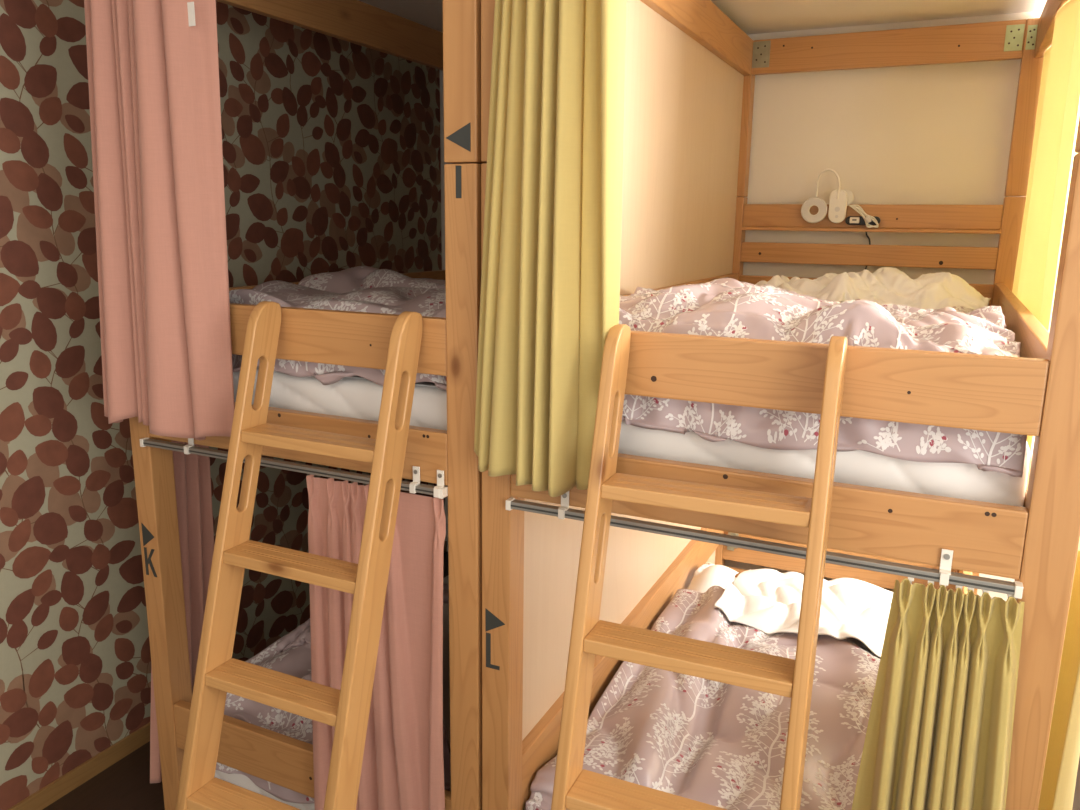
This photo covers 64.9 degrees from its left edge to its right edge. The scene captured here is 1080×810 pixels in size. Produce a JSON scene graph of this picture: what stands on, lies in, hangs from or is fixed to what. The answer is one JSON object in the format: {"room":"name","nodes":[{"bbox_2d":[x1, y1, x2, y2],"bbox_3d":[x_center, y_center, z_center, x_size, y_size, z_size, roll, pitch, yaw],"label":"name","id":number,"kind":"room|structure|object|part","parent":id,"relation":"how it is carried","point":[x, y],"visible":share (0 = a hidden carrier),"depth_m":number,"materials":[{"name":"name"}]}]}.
{"room":"dormitory","nodes":[
{"label":"dormitory","id":0,"kind":"room"},
{"bbox_2d":[0,0,444,809],"bbox_3d":[-1.679,0.039,2.099,0.101,2.540,5.250,6,13,25],"label":"wall","id":1,"kind":"structure","parent":0,"point":[331,147],"depth_m":2.69,"materials":[{"name":"paper"}]},
{"bbox_2d":[7,541,446,809],"bbox_3d":[-1.645,1.256,2.335,0.012,0.062,5.250,6,13,25],"label":"baseboard","id":2,"kind":"structure","parent":1,"relation":"attached to","point":[39,800],"depth_m":2.72,"materials":[{"name":"brown wood"}]},
{"bbox_2d":[42,552,1079,809],"bbox_3d":[-0.099,1.509,1.635,3.640,0.100,5.450,6,13,25],"label":"floor","id":3,"kind":"structure","parent":0,"point":[124,785],"depth_m":2.69,"materials":[{"name":"brown wood"}]},
{"bbox_2d":[129,0,486,809],"bbox_3d":[-0.161,-0.121,3.031,1.086,2.500,2.207,6,13,25],"label":"bunk bed","id":4,"kind":"object","parent":3,"relation":"on","point":[449,345],"visible":0.36,"depth_m":1.99,"materials":[{"name":"brown wood"}]},
{"bbox_2d":[84,0,234,439],"bbox_3d":[-0.957,-0.478,2.055,0.453,1.138,0.096,6,13,25],"label":"curtain","id":5,"kind":"object","parent":4,"relation":"hanging from","point":[153,65],"visible":1,"depth_m":2.02,"materials":[{"name":"pink fabric"}]},
{"bbox_3d":[-1.072,0.320,2.385,0.071,1.886,0.075,6,13,25],"label":"post","id":6,"kind":"part","parent":4,"relation":"part of","materials":[{"name":"brown wood"}]},
{"bbox_2d":[150,440,213,783],"bbox_3d":[-1.094,0.591,2.592,0.091,1.098,0.299,6,13,25],"label":"curtain","id":7,"kind":"object","parent":4,"relation":"hanging from","point":[192,474],"visible":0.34,"depth_m":2.59,"materials":[{"name":"pink fabric"}]},
{"bbox_3d":[-0.639,0.146,2.086,0.933,0.016,0.020,6,13,25],"label":"curtain rail","id":8,"kind":"part","parent":4,"relation":"part of","materials":[{"name":"metal"}]},
{"bbox_3d":[-0.621,0.072,2.091,0.937,0.120,0.032,6,13,25],"label":"bed rail","id":9,"kind":"part","parent":4,"relation":"part of","materials":[{"name":"brown wood"}]},
{"bbox_2d":[175,301,422,809],"bbox_3d":[-0.567,0.621,1.858,0.420,1.636,0.535,7,13,25],"label":"ladder","id":10,"kind":"object","parent":4,"relation":"attached to","point":[346,709],"visible":1,"depth_m":1.86,"materials":[{"name":"brown wood"}]},
{"bbox_3d":[-0.633,0.979,2.287,0.937,0.140,0.030,6,13,25],"label":"guard rail","id":11,"kind":"part","parent":4,"relation":"part of","materials":[{"name":"brown wood"}]},
{"bbox_3d":[-0.583,-1.329,2.997,0.032,0.135,2.035,6,13,25],"label":"rail","id":12,"kind":"part","parent":4,"relation":"part of","materials":[{"name":"brown wood"}]},
{"bbox_2d":[214,575,449,809],"bbox_3d":[-0.180,0.959,3.259,0.921,0.164,2.018,6,13,25],"label":"mattress","id":13,"kind":"object","parent":4,"relation":"on","point":[240,780],"visible":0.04,"depth_m":2.71,"materials":[{"name":"white fabric"}]},
{"bbox_2d":[216,583,450,803],"bbox_3d":[-0.446,0.834,2.646,0.925,0.464,0.810,6,13,25],"label":"duvet","id":14,"kind":"object","parent":13,"relation":"on","point":[290,654],"visible":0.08,"depth_m":2.48,"materials":[{"name":"pink fabric"}]},
{"bbox_3d":[-0.595,-0.424,3.191,0.032,0.125,2.035,6,13,25],"label":"rail","id":15,"kind":"part","parent":4,"relation":"part of","materials":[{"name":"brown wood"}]},
{"bbox_3d":[-0.618,-0.173,2.040,0.937,0.124,0.030,6,13,25],"label":"guard rail","id":16,"kind":"part","parent":4,"relation":"part of","materials":[{"name":"brown wood"}]},
{"bbox_2d":[233,366,446,429],"bbox_3d":[-0.165,-0.180,3.015,0.921,0.199,2.018,6,13,25],"label":"mattress","id":17,"kind":"object","parent":4,"relation":"on","point":[358,397],"visible":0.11,"depth_m":2.07,"materials":[{"name":"white fabric"}]},
{"bbox_2d":[229,266,446,390],"bbox_3d":[-0.383,-0.271,2.522,0.922,0.243,1.052,6,13,25],"label":"duvet","id":18,"kind":"object","parent":17,"relation":"on","point":[359,288],"visible":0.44,"depth_m":2.22,"materials":[{"name":"pink fabric"}]},
{"bbox_2d":[306,474,445,809],"bbox_3d":[-0.405,0.717,2.078,0.402,1.085,0.044,6,13,25],"label":"curtain","id":19,"kind":"object","parent":4,"relation":"hanging from","point":[403,762],"visible":0.7,"depth_m":2.04,"materials":[{"name":"pink fabric"}]},
{"bbox_3d":[-0.159,0.423,1.962,0.078,1.886,0.075,6,13,25],"label":"post","id":20,"kind":"part","parent":4,"relation":"part of","materials":[{"name":"brown wood"}]},
{"bbox_3d":[-0.143,-0.800,1.699,0.078,0.612,0.075,6,13,25],"label":"post","id":21,"kind":"part","parent":4,"relation":"part of","materials":[{"name":"brown wood"}]},
{"bbox_2d":[551,324,847,809],"bbox_3d":[0.233,0.706,1.496,0.422,1.636,0.525,6,13,22],"label":"ladder","id":22,"kind":"object","parent":3,"relation":"on","point":[574,788],"visible":1,"depth_m":1.51,"materials":[{"name":"brown wood"}]},
{"bbox_2d":[481,0,1079,809],"bbox_3d":[0.847,-0.007,2.564,1.129,2.500,2.207,6,13,25],"label":"bunk bed","id":23,"kind":"object","parent":3,"relation":"on","point":[690,70],"depth_m":1.97,"materials":[{"name":"brown wood"}]},
{"bbox_3d":[-0.068,-0.792,1.665,0.070,0.612,0.075,6,13,25],"label":"post","id":24,"kind":"part","parent":23,"relation":"part of","materials":[{"name":"brown wood"}]},
{"bbox_3d":[-0.084,0.431,1.927,0.070,1.886,0.075,6,13,25],"label":"post","id":25,"kind":"part","parent":23,"relation":"part of","materials":[{"name":"brown wood"}]},
{"bbox_2d":[474,0,626,496],"bbox_3d":[-0.002,-0.379,1.600,0.320,1.116,0.089,7,14,27],"label":"curtain","id":26,"kind":"object","parent":23,"relation":"hanging from","point":[550,294],"visible":0.93,"depth_m":1.59,"materials":[{"name":"yellow fabric"}]},
{"bbox_3d":[0.367,0.561,2.928,0.006,1.163,2.075,6,13,25],"label":"panel","id":27,"kind":"part","parent":23,"relation":"part of","materials":[{"name":"brown wood"}]},
{"bbox_3d":[0.379,0.730,2.958,0.032,0.152,2.035,6,13,25],"label":"rail","id":28,"kind":"part","parent":23,"relation":"part of","materials":[{"name":"brown wood"}]},
{"bbox_3d":[0.393,-0.313,2.734,0.032,0.125,2.035,6,13,25],"label":"rail","id":29,"kind":"part","parent":23,"relation":"part of","materials":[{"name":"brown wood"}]},
{"bbox_3d":[0.383,-0.669,2.664,0.006,1.110,2.075,6,13,25],"label":"panel","id":30,"kind":"part","parent":23,"relation":"part of","materials":[{"name":"brown wood"}]},
{"bbox_3d":[0.404,-1.218,2.540,0.032,0.135,2.035,6,13,25],"label":"rail","id":31,"kind":"part","parent":23,"relation":"part of","materials":[{"name":"brown wood"}]},
{"bbox_3d":[0.824,0.043,3.792,0.070,1.886,0.075,6,13,25],"label":"post","id":32,"kind":"part","parent":23,"relation":"part of","materials":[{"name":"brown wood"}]},
{"bbox_3d":[0.873,0.616,3.846,0.046,0.090,0.007,6,13,25],"label":"hook plate","id":33,"kind":"part","parent":23,"relation":"part of","materials":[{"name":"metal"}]},
{"bbox_3d":[0.840,-1.180,3.529,0.070,0.612,0.075,6,13,25],"label":"post","id":34,"kind":"part","parent":23,"relation":"part of","materials":[{"name":"brown wood"}]},
{"bbox_3d":[0.368,0.260,1.620,0.952,0.016,0.020,6,13,25],"label":"curtain rail","id":35,"kind":"part","parent":23,"relation":"part of","materials":[{"name":"metal"}]},
{"bbox_3d":[0.378,0.184,1.629,0.963,0.120,0.032,6,13,25],"label":"bed rail","id":36,"kind":"part","parent":23,"relation":"part of","materials":[{"name":"brown wood"}]},
{"bbox_2d":[618,420,1028,506],"bbox_3d":[0.836,-0.067,2.551,0.956,0.198,2.018,6,13,25],"label":"mattress","id":37,"kind":"object","parent":23,"relation":"on","point":[856,467],"visible":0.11,"depth_m":1.58,"materials":[{"name":"white fabric"}]},
{"bbox_2d":[619,277,1026,476],"bbox_3d":[0.689,-0.188,2.211,0.946,0.308,1.397,6,13,25],"label":"duvet","id":38,"kind":"object","parent":37,"relation":"on","point":[723,307],"visible":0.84,"depth_m":1.64,"materials":[{"name":"pink fabric"}]},
{"bbox_2d":[755,267,990,309],"bbox_3d":[1.115,-0.389,3.025,0.886,0.209,0.644,6,13,25],"label":"pillow","id":39,"kind":"object","parent":37,"relation":"on","point":[886,285],"visible":0.59,"depth_m":2.82,"materials":[{"name":"white fabric"}]},
{"bbox_2d":[801,169,853,222],"bbox_3d":[1.146,-0.833,3.387,0.194,0.212,0.053,6,13,25],"label":"lamp","id":40,"kind":"object","parent":23,"relation":"attached to","point":[840,199],"visible":1,"depth_m":3.37,"materials":[{"name":"white plastic"}]},
{"bbox_2d":[802,198,825,221],"bbox_3d":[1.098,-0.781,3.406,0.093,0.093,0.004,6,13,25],"label":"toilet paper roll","id":41,"kind":"object","parent":40,"relation":"attached to","point":[820,203],"depth_m":3.41,"materials":[{"name":"white paper"}]},
{"bbox_3d":[0.381,-0.060,1.577,0.963,0.124,0.030,6,13,25],"label":"guard rail","id":42,"kind":"part","parent":23,"relation":"part of","materials":[{"name":"brown wood"}]},
{"bbox_2d":[850,217,859,222],"bbox_3d":[1.243,-0.730,3.356,0.036,0.024,0.018,6,13,25],"label":"charger","id":43,"kind":"object","parent":23,"relation":"attached to","point":[852,219],"visible":1,"depth_m":3.35,"materials":[{"name":"white plastic"}]},
{"bbox_3d":[1.285,-0.581,3.414,0.130,0.346,0.065,6,13,25],"label":"power strip","id":44,"kind":"part","parent":23,"relation":"part of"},
{"bbox_2d":[845,216,880,224],"bbox_3d":[1.277,-0.729,3.361,0.130,0.034,0.020,6,13,25],"label":"socket","id":45,"kind":"object","parent":23,"relation":"attached to","point":[861,222],"depth_m":3.35,"materials":[{"name":"black plastic"}]},
{"bbox_2d":[849,205,878,227],"bbox_3d":[1.269,-0.740,3.331,0.116,0.089,0.034,6,13,25],"label":"cable","id":46,"kind":"object","parent":23,"relation":"hanging from","point":[860,210],"visible":1,"depth_m":3.33,"materials":[{"name":"white plastic"}]},
{"bbox_3d":[1.302,-1.360,3.247,0.963,0.130,0.032,6,13,25],"label":"rail","id":47,"kind":"part","parent":23,"relation":"part of","materials":[{"name":"brown wood"}]},
{"bbox_2d":[851,578,1024,809],"bbox_3d":[0.680,0.841,1.544,0.318,1.075,0.082,6,13,25],"label":"curtain","id":48,"kind":"object","parent":23,"relation":"hanging from","point":[939,732],"visible":1,"depth_m":1.48,"materials":[{"name":"yellow fabric"}]},
{"bbox_3d":[1.281,0.831,2.540,0.032,0.152,2.035,6,13,25],"label":"rail","id":49,"kind":"part","parent":23,"relation":"part of","materials":[{"name":"brown wood"}]},
{"bbox_3d":[1.759,0.148,3.358,0.076,1.886,0.075,6,13,25],"label":"post","id":50,"kind":"part","parent":23,"relation":"part of","materials":[{"name":"brown wood"}]},
{"bbox_3d":[1.294,-0.212,2.316,0.032,0.125,2.035,6,13,25],"label":"rail","id":51,"kind":"part","parent":23,"relation":"part of","materials":[{"name":"brown wood"}]},
{"bbox_3d":[1.775,-1.075,3.096,0.076,0.612,0.075,6,13,25],"label":"post","id":52,"kind":"part","parent":23,"relation":"part of","materials":[{"name":"brown wood"}]},
{"bbox_3d":[1.291,0.036,2.369,0.032,0.122,2.035,6,13,25],"label":"bed rail","id":53,"kind":"part","parent":23,"relation":"part of","materials":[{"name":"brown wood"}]},
{"bbox_3d":[0.851,0.536,1.494,0.076,1.886,0.075,6,13,25],"label":"post","id":54,"kind":"part","parent":23,"relation":"part of","materials":[{"name":"brown wood"}]},
{"bbox_2d":[1012,0,1079,451],"bbox_3d":[1.517,-0.554,2.537,0.106,1.128,1.321,6,13,25],"label":"curtain","id":55,"kind":"object","parent":23,"relation":"hanging from","point":[1058,109],"visible":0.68,"depth_m":2.32,"materials":[{"name":"yellow fabric"}]},
{"bbox_3d":[1.339,-1.112,2.107,0.032,0.135,2.035,6,13,25],"label":"rail","id":56,"kind":"part","parent":23,"relation":"part of","materials":[{"name":"brown wood"}]},
{"bbox_2d":[1038,541,1079,809],"bbox_3d":[1.209,0.739,2.086,0.085,1.080,1.141,6,13,25],"label":"curtain","id":57,"kind":"object","parent":23,"relation":"hanging from","point":[1063,750],"visible":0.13,"depth_m":1.66,"materials":[{"name":"yellow fabric"}]},
{"bbox_3d":[0.867,-0.687,1.231,0.076,0.612,0.075,6,13,25],"label":"post","id":58,"kind":"part","parent":23,"relation":"part of","materials":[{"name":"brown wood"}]},
{"bbox_3d":[0.819,1.071,2.797,0.947,0.166,2.017,6,13,25],"label":"mattress","id":59,"kind":"object","parent":23,"relation":"on","visible":0},
{"bbox_2d":[525,585,880,809],"bbox_3d":[0.658,0.912,2.396,0.966,0.252,1.290,6,13,25],"label":"duvet","id":60,"kind":"object","parent":59,"relation":"on","point":[722,745],"visible":0.51,"depth_m":2.29,"materials":[{"name":"pink fabric"}]},
{"bbox_2d":[688,563,738,592],"bbox_3d":[0.678,0.680,3.294,0.171,0.086,0.363,6,13,25],"label":"pillowcase","id":61,"kind":"object","parent":59,"relation":"on","point":[708,575],"visible":0.66,"depth_m":3.27,"materials":[{"name":"white fabric"}]},
{"bbox_2d":[714,569,892,657],"bbox_3d":[1.067,0.720,3.046,0.781,0.163,0.706,6,13,25],"label":"pillow","id":62,"kind":"object","parent":59,"relation":"on","point":[768,601],"visible":0.59,"depth_m":2.97,"materials":[{"name":"white fabric"}]},
{"bbox_2d":[359,0,1046,34],"bbox_3d":[-0.110,-1.077,1.102,3.540,0.100,5.450,6,13,25],"label":"ceiling","id":63,"kind":"structure","parent":0,"point":[751,16],"depth_m":3.11,"materials":[{"name":"paint"}]},
{"bbox_2d":[440,11,1041,600],"bbox_3d":[1.024,-0.279,3.743,3.540,2.540,0.100,6,13,25],"label":"wall","id":64,"kind":"structure","parent":0,"point":[935,134],"depth_m":3.37,"materials":[{"name":"beige paint"}]}
]}

